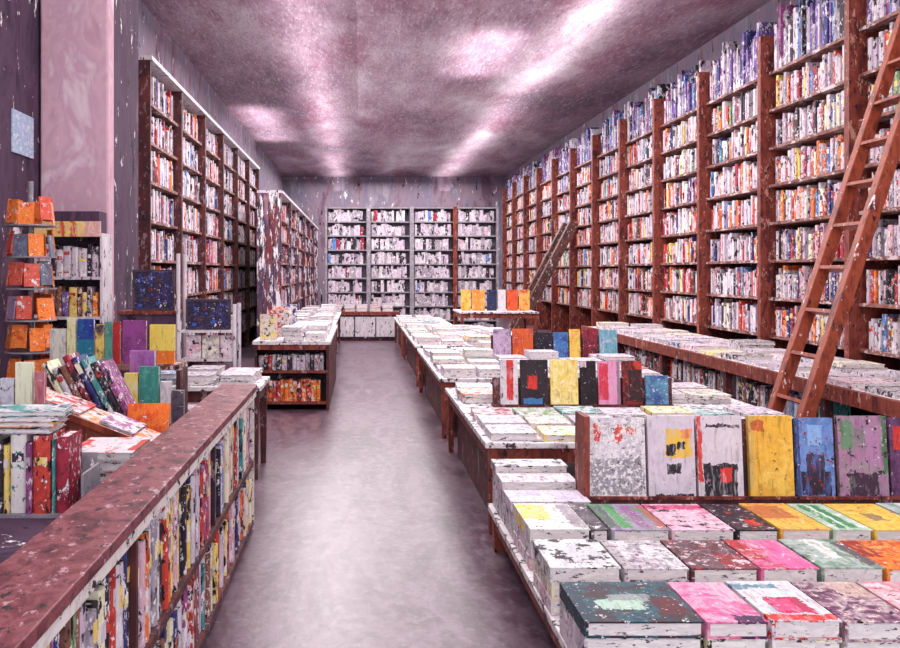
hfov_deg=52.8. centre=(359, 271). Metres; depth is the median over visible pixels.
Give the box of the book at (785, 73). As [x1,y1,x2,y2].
[784,72,793,103]
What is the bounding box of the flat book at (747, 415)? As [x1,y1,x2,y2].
[747,415,793,418]
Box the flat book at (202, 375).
[188,371,216,379]
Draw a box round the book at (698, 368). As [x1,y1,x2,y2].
[698,368,699,383]
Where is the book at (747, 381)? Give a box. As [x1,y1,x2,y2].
[746,380,756,402]
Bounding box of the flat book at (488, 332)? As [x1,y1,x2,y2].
[486,330,492,337]
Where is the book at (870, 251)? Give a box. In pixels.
[868,244,871,256]
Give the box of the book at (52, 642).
[50,639,53,647]
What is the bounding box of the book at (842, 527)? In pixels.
[786,504,872,539]
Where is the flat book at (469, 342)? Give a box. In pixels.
[467,340,477,344]
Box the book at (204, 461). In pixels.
[200,459,207,540]
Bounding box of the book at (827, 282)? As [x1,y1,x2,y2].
[825,275,828,300]
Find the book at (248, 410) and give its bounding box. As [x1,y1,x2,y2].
[248,410,249,462]
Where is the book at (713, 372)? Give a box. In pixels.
[713,372,714,388]
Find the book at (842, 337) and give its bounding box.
[840,329,843,344]
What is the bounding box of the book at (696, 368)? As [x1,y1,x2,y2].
[694,367,705,382]
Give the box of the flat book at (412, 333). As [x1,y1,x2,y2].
[412,333,431,334]
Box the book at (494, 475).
[493,471,497,486]
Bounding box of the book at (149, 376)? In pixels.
[139,366,160,402]
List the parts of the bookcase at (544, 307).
shelf, shelf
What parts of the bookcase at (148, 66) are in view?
cornice, shelf, shelf, shelf, shelf, shelf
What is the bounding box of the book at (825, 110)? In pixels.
[824,105,826,129]
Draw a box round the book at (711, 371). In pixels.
[711,371,714,388]
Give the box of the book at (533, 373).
[519,360,547,403]
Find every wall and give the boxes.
[0,0,282,377]
[283,177,503,306]
[504,0,798,187]
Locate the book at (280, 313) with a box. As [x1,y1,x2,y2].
[267,310,283,336]
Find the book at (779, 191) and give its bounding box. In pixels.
[776,190,780,220]
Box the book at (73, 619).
[71,612,75,647]
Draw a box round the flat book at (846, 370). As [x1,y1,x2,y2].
[830,366,887,372]
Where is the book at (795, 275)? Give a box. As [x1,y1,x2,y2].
[793,274,796,298]
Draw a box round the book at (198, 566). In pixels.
[197,566,198,638]
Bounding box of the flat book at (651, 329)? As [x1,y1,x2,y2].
[640,328,665,330]
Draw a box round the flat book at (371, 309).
[370,307,380,311]
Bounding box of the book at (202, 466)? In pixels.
[200,464,205,544]
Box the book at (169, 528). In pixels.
[168,514,170,602]
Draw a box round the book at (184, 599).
[181,586,187,647]
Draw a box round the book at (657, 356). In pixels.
[657,356,658,372]
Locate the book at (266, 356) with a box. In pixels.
[264,353,269,369]
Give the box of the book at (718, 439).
[694,416,743,495]
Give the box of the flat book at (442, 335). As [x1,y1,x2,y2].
[438,333,459,338]
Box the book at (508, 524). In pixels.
[505,513,513,538]
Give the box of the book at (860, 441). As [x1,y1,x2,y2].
[834,416,889,495]
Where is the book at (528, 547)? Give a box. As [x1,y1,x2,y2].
[514,520,533,558]
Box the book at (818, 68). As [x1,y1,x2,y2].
[818,68,819,89]
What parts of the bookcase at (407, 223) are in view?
shelf, shelf, shelf, shelf, shelf, shelf, shelf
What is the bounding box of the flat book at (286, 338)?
[284,334,303,340]
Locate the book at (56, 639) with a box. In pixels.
[54,633,58,647]
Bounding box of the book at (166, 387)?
[160,381,172,423]
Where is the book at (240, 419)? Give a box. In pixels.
[239,418,242,477]
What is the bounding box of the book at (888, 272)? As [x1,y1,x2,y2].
[885,269,897,303]
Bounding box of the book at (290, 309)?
[288,307,292,325]
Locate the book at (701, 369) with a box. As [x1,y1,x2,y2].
[700,368,705,384]
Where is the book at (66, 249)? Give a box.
[63,246,74,276]
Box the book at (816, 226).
[815,225,820,257]
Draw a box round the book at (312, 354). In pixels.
[310,353,314,369]
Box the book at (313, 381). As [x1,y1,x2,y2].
[311,379,316,400]
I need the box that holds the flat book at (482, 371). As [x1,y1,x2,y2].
[475,365,499,377]
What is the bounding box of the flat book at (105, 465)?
[97,460,127,470]
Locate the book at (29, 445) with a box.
[26,439,32,513]
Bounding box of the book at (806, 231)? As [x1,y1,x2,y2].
[803,228,814,258]
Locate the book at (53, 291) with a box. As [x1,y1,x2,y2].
[48,289,55,315]
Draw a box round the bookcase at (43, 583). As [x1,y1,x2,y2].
[0,384,256,647]
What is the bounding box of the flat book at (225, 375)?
[219,371,255,380]
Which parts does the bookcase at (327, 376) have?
panel, rail, shelf, panel, shelf, panel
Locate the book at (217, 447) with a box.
[216,446,222,513]
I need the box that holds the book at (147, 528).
[144,527,151,633]
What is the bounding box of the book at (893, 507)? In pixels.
[875,503,899,515]
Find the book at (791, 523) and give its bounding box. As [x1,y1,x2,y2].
[739,503,830,538]
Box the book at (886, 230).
[884,229,887,255]
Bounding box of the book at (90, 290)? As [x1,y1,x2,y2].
[87,286,97,316]
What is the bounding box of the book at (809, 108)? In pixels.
[807,105,812,135]
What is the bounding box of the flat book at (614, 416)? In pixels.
[613,415,652,418]
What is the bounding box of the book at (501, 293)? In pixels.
[498,290,505,309]
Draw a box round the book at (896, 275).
[894,274,897,304]
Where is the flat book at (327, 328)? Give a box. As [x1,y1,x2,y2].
[307,328,327,331]
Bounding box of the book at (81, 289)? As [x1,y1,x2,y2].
[77,287,86,316]
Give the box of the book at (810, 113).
[809,111,812,134]
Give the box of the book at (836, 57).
[835,56,841,83]
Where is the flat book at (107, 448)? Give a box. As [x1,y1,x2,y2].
[82,437,151,459]
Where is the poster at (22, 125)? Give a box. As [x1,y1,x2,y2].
[11,108,33,158]
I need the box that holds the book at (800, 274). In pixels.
[800,274,801,298]
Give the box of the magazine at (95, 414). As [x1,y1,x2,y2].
[73,407,110,426]
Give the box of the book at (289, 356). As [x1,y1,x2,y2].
[287,352,292,369]
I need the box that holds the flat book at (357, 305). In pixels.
[356,304,366,307]
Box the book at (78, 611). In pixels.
[76,607,79,647]
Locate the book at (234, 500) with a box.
[234,500,234,558]
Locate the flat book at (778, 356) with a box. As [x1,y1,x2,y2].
[771,354,783,359]
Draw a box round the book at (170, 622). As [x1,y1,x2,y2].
[167,617,172,647]
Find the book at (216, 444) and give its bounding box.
[216,444,223,510]
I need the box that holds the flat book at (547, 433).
[536,426,574,440]
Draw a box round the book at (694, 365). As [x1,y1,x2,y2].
[692,363,705,381]
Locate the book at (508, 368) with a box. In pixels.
[500,360,517,403]
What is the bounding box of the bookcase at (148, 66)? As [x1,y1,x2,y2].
[138,55,183,309]
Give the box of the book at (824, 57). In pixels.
[822,54,827,88]
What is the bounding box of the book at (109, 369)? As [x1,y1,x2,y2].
[98,358,135,414]
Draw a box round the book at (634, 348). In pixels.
[633,347,642,355]
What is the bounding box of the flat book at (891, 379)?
[890,378,899,382]
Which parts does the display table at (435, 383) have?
leg, panel, leg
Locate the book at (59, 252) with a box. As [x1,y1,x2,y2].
[56,249,62,276]
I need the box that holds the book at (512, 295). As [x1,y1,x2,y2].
[507,290,517,309]
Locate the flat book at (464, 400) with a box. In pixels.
[457,393,492,403]
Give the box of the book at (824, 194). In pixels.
[822,192,826,215]
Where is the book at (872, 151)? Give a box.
[870,134,876,162]
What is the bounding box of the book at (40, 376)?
[35,371,46,403]
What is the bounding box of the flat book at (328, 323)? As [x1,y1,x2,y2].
[312,322,329,327]
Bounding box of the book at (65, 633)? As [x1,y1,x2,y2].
[59,618,71,647]
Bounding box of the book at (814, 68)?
[813,66,819,91]
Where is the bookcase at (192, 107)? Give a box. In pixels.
[182,89,206,366]
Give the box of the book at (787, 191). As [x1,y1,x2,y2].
[785,190,789,219]
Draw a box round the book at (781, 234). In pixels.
[781,234,782,258]
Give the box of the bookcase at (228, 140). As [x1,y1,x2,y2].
[224,132,238,314]
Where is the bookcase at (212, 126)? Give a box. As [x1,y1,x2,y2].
[206,113,224,362]
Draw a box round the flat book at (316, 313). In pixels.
[314,313,331,314]
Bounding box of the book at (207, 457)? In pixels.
[204,453,209,471]
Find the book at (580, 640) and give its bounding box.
[560,598,702,647]
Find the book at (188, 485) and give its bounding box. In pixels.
[186,484,190,568]
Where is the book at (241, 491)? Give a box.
[240,490,243,539]
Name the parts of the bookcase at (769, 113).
shelf, shelf, shelf, shelf, shelf, shelf, shelf, shelf, panel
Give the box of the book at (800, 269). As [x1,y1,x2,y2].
[799,268,801,298]
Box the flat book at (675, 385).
[672,382,709,389]
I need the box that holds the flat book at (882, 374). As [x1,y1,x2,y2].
[851,370,889,379]
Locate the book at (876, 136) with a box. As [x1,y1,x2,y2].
[875,134,878,161]
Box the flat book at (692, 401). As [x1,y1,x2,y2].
[684,396,730,403]
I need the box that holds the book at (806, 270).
[802,266,813,298]
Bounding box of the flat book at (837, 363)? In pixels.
[832,360,884,367]
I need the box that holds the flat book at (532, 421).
[523,415,571,429]
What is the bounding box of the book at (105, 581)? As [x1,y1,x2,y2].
[99,573,109,647]
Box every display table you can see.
[0,423,171,563]
[173,376,269,479]
[333,312,340,353]
[394,317,451,355]
[401,327,511,386]
[417,349,673,438]
[445,388,752,534]
[453,309,538,331]
[487,503,567,647]
[581,325,899,418]
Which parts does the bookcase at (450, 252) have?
shelf, shelf, shelf, shelf, shelf, shelf, shelf, shelf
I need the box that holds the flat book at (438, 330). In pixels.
[436,328,456,333]
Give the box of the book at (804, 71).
[804,71,805,95]
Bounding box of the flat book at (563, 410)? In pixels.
[553,406,601,418]
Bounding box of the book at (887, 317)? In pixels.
[887,317,899,351]
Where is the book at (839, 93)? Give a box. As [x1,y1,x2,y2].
[839,93,840,125]
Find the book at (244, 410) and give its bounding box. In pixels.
[243,410,244,471]
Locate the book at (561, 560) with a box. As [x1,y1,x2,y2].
[532,539,620,582]
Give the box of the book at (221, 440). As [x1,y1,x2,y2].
[218,438,223,505]
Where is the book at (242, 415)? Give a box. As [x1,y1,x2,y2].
[240,412,243,472]
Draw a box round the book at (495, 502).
[493,493,497,511]
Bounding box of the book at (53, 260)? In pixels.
[51,245,62,276]
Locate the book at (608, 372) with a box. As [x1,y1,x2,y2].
[597,361,620,403]
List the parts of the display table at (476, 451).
leg, panel, leg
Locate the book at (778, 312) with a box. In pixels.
[776,310,782,335]
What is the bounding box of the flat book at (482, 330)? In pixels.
[480,328,499,333]
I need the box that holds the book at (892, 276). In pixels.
[891,275,894,304]
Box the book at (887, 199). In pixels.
[885,192,888,207]
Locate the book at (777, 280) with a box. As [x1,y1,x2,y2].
[776,275,778,297]
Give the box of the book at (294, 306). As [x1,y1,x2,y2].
[283,304,296,323]
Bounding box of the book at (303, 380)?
[301,377,306,400]
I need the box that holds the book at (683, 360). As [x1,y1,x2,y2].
[683,360,684,381]
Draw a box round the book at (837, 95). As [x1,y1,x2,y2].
[836,93,838,126]
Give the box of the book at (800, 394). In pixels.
[798,392,802,407]
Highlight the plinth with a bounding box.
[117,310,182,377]
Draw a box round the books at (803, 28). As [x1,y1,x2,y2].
[507,0,899,331]
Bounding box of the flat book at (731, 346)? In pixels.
[726,343,773,351]
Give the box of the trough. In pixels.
[0,452,99,517]
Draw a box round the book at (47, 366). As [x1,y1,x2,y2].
[41,358,63,393]
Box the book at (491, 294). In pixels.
[487,290,496,309]
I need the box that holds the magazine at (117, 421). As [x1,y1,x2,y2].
[99,412,146,435]
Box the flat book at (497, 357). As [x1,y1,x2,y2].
[494,355,526,360]
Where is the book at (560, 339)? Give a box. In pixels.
[553,332,567,357]
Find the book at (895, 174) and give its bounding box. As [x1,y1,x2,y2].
[894,170,896,206]
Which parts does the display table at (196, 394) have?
leg, leg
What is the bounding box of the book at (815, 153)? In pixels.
[814,151,816,174]
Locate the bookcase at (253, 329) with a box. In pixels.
[250,158,259,338]
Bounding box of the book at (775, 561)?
[723,540,818,582]
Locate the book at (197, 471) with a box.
[192,464,199,550]
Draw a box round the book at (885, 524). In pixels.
[823,504,899,540]
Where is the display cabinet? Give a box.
[34,211,111,386]
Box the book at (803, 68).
[802,67,805,96]
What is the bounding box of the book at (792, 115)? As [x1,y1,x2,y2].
[791,114,794,139]
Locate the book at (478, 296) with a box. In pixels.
[472,290,484,309]
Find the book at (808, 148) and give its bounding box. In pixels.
[807,147,816,176]
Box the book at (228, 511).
[227,511,228,568]
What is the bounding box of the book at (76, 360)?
[71,353,105,410]
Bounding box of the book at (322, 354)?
[320,352,324,369]
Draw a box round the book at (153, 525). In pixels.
[150,515,157,626]
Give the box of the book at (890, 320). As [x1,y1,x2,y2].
[888,318,899,352]
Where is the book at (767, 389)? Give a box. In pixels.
[765,387,772,407]
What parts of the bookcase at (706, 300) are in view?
shelf, shelf, shelf, shelf, shelf, shelf, shelf, shelf, panel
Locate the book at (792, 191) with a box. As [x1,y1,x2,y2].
[792,191,793,218]
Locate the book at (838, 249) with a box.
[836,242,839,257]
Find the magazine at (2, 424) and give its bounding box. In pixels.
[0,417,68,427]
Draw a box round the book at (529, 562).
[513,530,533,570]
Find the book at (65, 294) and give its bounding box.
[62,291,68,316]
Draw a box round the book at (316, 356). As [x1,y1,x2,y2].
[314,354,319,369]
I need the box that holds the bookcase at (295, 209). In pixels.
[291,201,299,309]
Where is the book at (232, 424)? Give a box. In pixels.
[231,424,232,492]
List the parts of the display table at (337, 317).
leg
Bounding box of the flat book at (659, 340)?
[652,338,692,343]
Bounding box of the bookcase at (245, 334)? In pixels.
[238,146,249,345]
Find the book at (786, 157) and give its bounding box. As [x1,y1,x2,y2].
[786,157,787,180]
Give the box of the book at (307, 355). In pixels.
[305,352,310,369]
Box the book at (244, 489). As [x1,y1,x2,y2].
[240,488,246,536]
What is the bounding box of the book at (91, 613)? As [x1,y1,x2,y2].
[86,608,97,647]
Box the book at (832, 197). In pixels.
[831,190,833,212]
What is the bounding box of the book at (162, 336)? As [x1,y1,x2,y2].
[150,324,175,363]
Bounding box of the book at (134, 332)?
[122,320,147,363]
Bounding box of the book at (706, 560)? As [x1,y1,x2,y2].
[660,540,758,583]
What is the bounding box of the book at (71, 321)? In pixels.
[67,317,77,354]
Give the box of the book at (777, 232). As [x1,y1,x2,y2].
[776,231,778,259]
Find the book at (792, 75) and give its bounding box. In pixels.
[791,74,793,100]
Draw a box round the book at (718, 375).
[717,374,719,390]
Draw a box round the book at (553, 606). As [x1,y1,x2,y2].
[533,570,559,614]
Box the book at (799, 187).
[797,186,806,218]
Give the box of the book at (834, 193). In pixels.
[833,184,835,203]
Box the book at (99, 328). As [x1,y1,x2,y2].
[95,324,104,359]
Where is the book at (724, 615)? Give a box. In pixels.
[667,582,768,638]
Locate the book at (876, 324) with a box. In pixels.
[875,323,877,350]
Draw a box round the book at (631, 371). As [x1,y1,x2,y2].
[621,361,642,403]
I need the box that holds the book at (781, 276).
[780,275,782,297]
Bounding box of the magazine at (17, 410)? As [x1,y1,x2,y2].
[0,403,73,416]
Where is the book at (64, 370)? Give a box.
[59,365,82,398]
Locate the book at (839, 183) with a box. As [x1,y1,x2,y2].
[837,182,840,194]
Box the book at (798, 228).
[798,228,799,258]
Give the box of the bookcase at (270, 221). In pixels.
[257,190,291,337]
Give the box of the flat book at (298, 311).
[297,310,312,315]
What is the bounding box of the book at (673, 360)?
[672,359,674,377]
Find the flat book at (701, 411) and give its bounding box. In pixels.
[682,407,734,415]
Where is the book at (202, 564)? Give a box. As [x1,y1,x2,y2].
[201,563,204,629]
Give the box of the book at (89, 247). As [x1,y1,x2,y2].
[87,245,97,276]
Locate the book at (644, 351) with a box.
[642,349,648,366]
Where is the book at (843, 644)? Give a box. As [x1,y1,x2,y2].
[839,640,899,647]
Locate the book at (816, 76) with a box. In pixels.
[815,67,819,90]
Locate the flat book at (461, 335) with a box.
[459,334,477,338]
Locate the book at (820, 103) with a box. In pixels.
[819,103,820,131]
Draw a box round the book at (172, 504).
[172,504,173,593]
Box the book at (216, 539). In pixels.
[211,529,218,596]
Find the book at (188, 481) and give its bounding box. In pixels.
[186,476,190,564]
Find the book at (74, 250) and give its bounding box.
[71,247,78,276]
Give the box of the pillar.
[41,0,113,321]
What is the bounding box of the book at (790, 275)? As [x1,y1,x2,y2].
[789,274,793,297]
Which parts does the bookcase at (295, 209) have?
cornice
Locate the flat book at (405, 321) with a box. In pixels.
[405,321,421,322]
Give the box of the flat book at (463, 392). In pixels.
[457,388,491,397]
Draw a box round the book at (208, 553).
[205,551,210,616]
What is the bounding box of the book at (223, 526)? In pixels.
[223,526,223,577]
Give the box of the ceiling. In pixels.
[141,0,770,176]
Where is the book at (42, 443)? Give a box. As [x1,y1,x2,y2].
[33,428,64,513]
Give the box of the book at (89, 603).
[86,600,98,647]
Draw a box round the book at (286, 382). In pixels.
[284,378,289,400]
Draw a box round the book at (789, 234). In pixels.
[788,233,793,258]
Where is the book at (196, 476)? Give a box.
[195,475,198,556]
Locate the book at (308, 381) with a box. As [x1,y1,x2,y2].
[306,377,311,400]
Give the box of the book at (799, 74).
[797,71,801,98]
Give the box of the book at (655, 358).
[654,356,656,371]
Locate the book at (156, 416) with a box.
[127,403,170,432]
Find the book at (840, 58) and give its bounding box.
[838,57,841,81]
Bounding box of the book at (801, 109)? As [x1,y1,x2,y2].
[800,108,806,137]
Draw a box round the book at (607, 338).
[599,330,616,353]
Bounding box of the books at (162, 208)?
[151,77,314,334]
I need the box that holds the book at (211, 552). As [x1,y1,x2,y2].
[211,552,212,610]
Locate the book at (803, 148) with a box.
[801,146,816,177]
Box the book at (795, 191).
[794,190,796,218]
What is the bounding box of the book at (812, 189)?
[811,188,818,216]
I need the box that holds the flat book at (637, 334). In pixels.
[628,331,665,337]
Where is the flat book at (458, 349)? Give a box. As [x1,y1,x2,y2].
[453,348,461,355]
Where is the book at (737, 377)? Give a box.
[736,376,738,399]
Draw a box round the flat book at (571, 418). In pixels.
[567,415,611,425]
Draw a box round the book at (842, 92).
[841,90,843,124]
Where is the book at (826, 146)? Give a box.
[825,145,829,172]
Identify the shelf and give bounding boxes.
[47,361,187,413]
[54,277,99,279]
[55,316,99,319]
[180,329,231,332]
[180,357,231,361]
[188,404,196,410]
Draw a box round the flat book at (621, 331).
[617,329,650,334]
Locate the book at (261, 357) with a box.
[259,354,263,369]
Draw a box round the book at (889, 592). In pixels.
[856,582,899,610]
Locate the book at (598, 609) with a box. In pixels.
[559,582,703,637]
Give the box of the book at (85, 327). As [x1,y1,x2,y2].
[77,319,95,356]
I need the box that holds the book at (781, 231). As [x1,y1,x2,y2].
[779,229,785,258]
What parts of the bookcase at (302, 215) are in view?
cornice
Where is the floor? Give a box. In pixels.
[188,318,574,647]
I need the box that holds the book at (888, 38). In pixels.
[886,33,889,45]
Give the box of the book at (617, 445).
[590,418,645,495]
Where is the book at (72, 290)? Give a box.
[69,287,78,316]
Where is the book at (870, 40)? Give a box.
[868,37,877,69]
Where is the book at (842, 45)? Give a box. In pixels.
[842,45,843,80]
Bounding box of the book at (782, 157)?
[781,156,787,181]
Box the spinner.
[4,181,56,385]
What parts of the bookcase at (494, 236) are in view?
shelf, shelf, shelf, shelf, shelf, shelf, shelf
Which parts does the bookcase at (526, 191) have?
shelf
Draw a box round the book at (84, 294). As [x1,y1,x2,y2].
[82,292,86,316]
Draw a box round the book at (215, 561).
[211,543,218,603]
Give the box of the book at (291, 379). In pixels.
[289,377,293,400]
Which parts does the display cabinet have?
panel, panel, panel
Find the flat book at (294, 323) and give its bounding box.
[293,323,310,324]
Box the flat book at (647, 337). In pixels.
[641,335,679,340]
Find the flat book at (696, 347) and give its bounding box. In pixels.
[682,343,728,351]
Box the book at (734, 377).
[733,376,735,395]
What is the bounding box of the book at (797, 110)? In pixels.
[795,107,806,138]
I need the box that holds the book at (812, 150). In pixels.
[811,149,816,175]
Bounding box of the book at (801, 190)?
[800,189,804,217]
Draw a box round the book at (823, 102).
[821,100,826,130]
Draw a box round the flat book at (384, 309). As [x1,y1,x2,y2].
[383,308,392,311]
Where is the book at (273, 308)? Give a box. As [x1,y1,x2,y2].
[272,307,287,309]
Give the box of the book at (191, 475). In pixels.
[190,474,194,563]
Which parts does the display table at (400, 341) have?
leg, panel, leg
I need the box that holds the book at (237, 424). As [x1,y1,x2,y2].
[237,424,237,483]
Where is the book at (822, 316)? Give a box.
[821,315,827,337]
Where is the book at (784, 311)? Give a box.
[783,310,786,336]
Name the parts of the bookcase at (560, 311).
shelf, shelf, shelf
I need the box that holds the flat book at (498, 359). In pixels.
[498,359,527,364]
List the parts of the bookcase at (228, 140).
shelf, shelf, shelf, shelf, cornice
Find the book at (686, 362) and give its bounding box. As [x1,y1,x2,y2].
[685,361,691,381]
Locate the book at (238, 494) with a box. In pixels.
[238,494,239,545]
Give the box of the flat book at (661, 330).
[653,329,688,334]
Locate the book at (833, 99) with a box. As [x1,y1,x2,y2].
[831,98,835,127]
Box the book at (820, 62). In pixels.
[820,62,821,88]
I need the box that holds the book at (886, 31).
[885,29,889,51]
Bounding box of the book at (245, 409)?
[245,409,245,469]
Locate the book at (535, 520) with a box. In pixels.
[513,503,590,544]
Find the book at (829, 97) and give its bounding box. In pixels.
[826,94,835,129]
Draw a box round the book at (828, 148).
[827,147,829,171]
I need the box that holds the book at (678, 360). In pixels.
[676,359,682,378]
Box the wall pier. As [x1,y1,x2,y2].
[114,0,137,321]
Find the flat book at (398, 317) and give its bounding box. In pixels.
[398,317,415,320]
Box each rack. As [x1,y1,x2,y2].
[176,254,240,410]
[491,335,598,357]
[491,378,673,406]
[575,411,899,504]
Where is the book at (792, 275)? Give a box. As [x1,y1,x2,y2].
[792,275,793,297]
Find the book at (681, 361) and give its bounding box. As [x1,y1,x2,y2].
[681,361,682,380]
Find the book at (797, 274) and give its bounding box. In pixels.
[797,274,798,298]
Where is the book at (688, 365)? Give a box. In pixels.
[687,364,691,381]
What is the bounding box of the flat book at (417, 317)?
[416,316,432,320]
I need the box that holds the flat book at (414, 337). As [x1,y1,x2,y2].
[412,335,434,341]
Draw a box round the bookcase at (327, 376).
[252,325,337,409]
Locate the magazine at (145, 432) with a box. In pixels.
[132,427,160,441]
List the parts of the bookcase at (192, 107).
shelf, shelf, shelf, shelf, shelf, shelf, cornice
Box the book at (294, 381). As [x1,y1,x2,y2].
[293,380,296,400]
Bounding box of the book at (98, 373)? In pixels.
[90,358,122,413]
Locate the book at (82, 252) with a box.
[78,248,86,276]
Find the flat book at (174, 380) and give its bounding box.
[161,379,175,384]
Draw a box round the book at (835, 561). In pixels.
[777,539,884,582]
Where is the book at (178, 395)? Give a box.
[172,389,184,423]
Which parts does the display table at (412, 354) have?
leg, panel, leg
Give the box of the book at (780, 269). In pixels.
[778,268,782,297]
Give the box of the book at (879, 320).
[878,319,881,350]
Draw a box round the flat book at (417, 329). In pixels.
[407,328,427,332]
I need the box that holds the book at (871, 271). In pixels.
[870,270,883,302]
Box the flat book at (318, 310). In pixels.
[317,309,332,314]
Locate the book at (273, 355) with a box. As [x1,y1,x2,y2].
[272,353,277,369]
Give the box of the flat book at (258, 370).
[226,367,262,375]
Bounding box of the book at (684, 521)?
[641,504,734,541]
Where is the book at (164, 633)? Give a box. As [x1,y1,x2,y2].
[159,624,167,647]
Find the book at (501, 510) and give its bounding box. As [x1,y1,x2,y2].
[498,498,504,523]
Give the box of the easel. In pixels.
[34,399,131,442]
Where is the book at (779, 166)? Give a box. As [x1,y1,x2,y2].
[778,159,780,182]
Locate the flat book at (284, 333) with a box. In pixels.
[282,329,303,335]
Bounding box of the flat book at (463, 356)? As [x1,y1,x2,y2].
[462,354,494,362]
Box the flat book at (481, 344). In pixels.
[478,341,490,347]
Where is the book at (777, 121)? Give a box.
[776,119,779,144]
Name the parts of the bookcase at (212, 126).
shelf, shelf, shelf, shelf, shelf, shelf, cornice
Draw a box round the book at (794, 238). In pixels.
[793,229,797,258]
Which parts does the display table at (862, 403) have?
post, post, post, post, panel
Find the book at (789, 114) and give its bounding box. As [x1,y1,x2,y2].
[788,113,794,140]
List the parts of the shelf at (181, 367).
panel, panel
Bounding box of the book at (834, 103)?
[833,102,835,127]
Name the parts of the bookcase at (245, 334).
shelf, shelf, shelf, cornice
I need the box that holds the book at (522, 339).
[512,329,532,355]
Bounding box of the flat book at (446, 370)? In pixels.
[440,364,475,377]
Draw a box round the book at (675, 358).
[675,358,676,378]
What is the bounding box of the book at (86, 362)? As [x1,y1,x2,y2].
[80,355,113,413]
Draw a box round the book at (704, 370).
[703,369,705,385]
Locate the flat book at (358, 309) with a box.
[357,308,366,311]
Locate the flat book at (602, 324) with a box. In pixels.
[596,322,628,326]
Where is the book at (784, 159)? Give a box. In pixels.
[783,158,785,181]
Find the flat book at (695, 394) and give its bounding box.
[677,389,731,399]
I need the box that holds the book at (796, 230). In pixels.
[796,230,797,258]
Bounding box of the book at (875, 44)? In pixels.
[873,40,878,67]
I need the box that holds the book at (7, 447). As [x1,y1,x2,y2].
[4,442,10,513]
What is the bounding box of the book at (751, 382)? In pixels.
[749,381,760,403]
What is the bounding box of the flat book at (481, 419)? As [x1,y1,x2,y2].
[477,415,526,429]
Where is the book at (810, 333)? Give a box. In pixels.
[809,326,811,340]
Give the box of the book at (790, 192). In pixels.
[788,190,793,219]
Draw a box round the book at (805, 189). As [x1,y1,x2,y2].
[805,189,806,217]
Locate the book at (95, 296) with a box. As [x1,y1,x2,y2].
[92,292,99,316]
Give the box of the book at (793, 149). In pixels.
[791,148,794,179]
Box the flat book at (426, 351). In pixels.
[424,349,450,356]
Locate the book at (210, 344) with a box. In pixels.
[202,335,219,357]
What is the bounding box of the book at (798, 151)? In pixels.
[797,150,800,178]
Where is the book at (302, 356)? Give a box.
[300,354,304,369]
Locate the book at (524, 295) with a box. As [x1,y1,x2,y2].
[519,290,529,309]
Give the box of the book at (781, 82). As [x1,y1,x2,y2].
[780,81,782,104]
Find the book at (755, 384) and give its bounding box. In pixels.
[753,382,771,405]
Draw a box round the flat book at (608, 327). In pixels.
[607,326,638,329]
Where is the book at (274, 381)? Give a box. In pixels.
[273,379,277,400]
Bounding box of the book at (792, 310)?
[790,308,794,335]
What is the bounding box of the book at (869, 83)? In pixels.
[868,82,874,102]
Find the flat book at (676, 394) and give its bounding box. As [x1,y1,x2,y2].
[672,389,684,398]
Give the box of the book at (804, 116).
[802,113,806,136]
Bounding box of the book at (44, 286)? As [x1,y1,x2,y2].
[39,285,54,293]
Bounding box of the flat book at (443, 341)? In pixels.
[441,339,463,344]
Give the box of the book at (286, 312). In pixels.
[284,310,288,325]
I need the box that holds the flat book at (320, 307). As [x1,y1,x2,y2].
[320,307,333,312]
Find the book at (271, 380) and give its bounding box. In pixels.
[269,379,273,400]
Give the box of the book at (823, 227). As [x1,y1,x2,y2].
[820,223,827,242]
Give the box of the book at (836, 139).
[835,138,837,170]
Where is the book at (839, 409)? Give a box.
[819,401,850,418]
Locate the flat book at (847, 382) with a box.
[826,377,899,388]
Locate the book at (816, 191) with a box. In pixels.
[815,189,818,216]
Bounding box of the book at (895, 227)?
[894,226,896,255]
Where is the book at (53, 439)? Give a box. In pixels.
[52,437,55,512]
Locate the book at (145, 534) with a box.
[138,531,149,642]
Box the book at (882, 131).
[880,128,889,158]
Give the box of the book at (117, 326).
[113,322,121,363]
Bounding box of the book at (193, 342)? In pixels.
[186,335,201,357]
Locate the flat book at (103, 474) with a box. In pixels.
[100,471,113,481]
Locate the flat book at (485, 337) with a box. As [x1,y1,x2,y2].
[464,334,490,340]
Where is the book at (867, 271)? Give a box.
[866,270,869,302]
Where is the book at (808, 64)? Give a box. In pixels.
[806,62,819,94]
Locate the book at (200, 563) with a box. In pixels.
[199,563,200,633]
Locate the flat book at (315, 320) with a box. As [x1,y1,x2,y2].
[315,320,330,323]
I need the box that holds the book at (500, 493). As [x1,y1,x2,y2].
[498,485,504,507]
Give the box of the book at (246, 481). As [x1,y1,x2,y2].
[245,480,247,530]
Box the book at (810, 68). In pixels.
[807,66,813,94]
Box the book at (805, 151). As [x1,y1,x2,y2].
[803,150,806,176]
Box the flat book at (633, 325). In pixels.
[630,324,662,327]
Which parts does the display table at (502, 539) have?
leg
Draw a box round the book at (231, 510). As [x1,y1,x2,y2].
[229,502,234,562]
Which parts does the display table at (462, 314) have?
leg, leg, leg, leg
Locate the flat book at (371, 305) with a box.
[369,304,379,307]
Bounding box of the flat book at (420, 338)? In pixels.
[417,335,439,341]
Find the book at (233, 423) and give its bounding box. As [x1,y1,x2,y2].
[233,423,233,489]
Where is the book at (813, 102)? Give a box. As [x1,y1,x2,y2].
[813,102,813,133]
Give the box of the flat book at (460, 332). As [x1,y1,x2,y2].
[456,331,475,333]
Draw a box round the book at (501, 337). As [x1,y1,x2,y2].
[493,329,510,355]
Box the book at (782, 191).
[781,190,784,220]
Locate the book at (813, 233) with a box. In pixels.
[813,233,814,257]
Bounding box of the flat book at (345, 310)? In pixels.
[344,309,354,311]
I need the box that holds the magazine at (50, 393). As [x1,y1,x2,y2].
[34,387,60,403]
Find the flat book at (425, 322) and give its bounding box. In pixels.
[420,320,439,324]

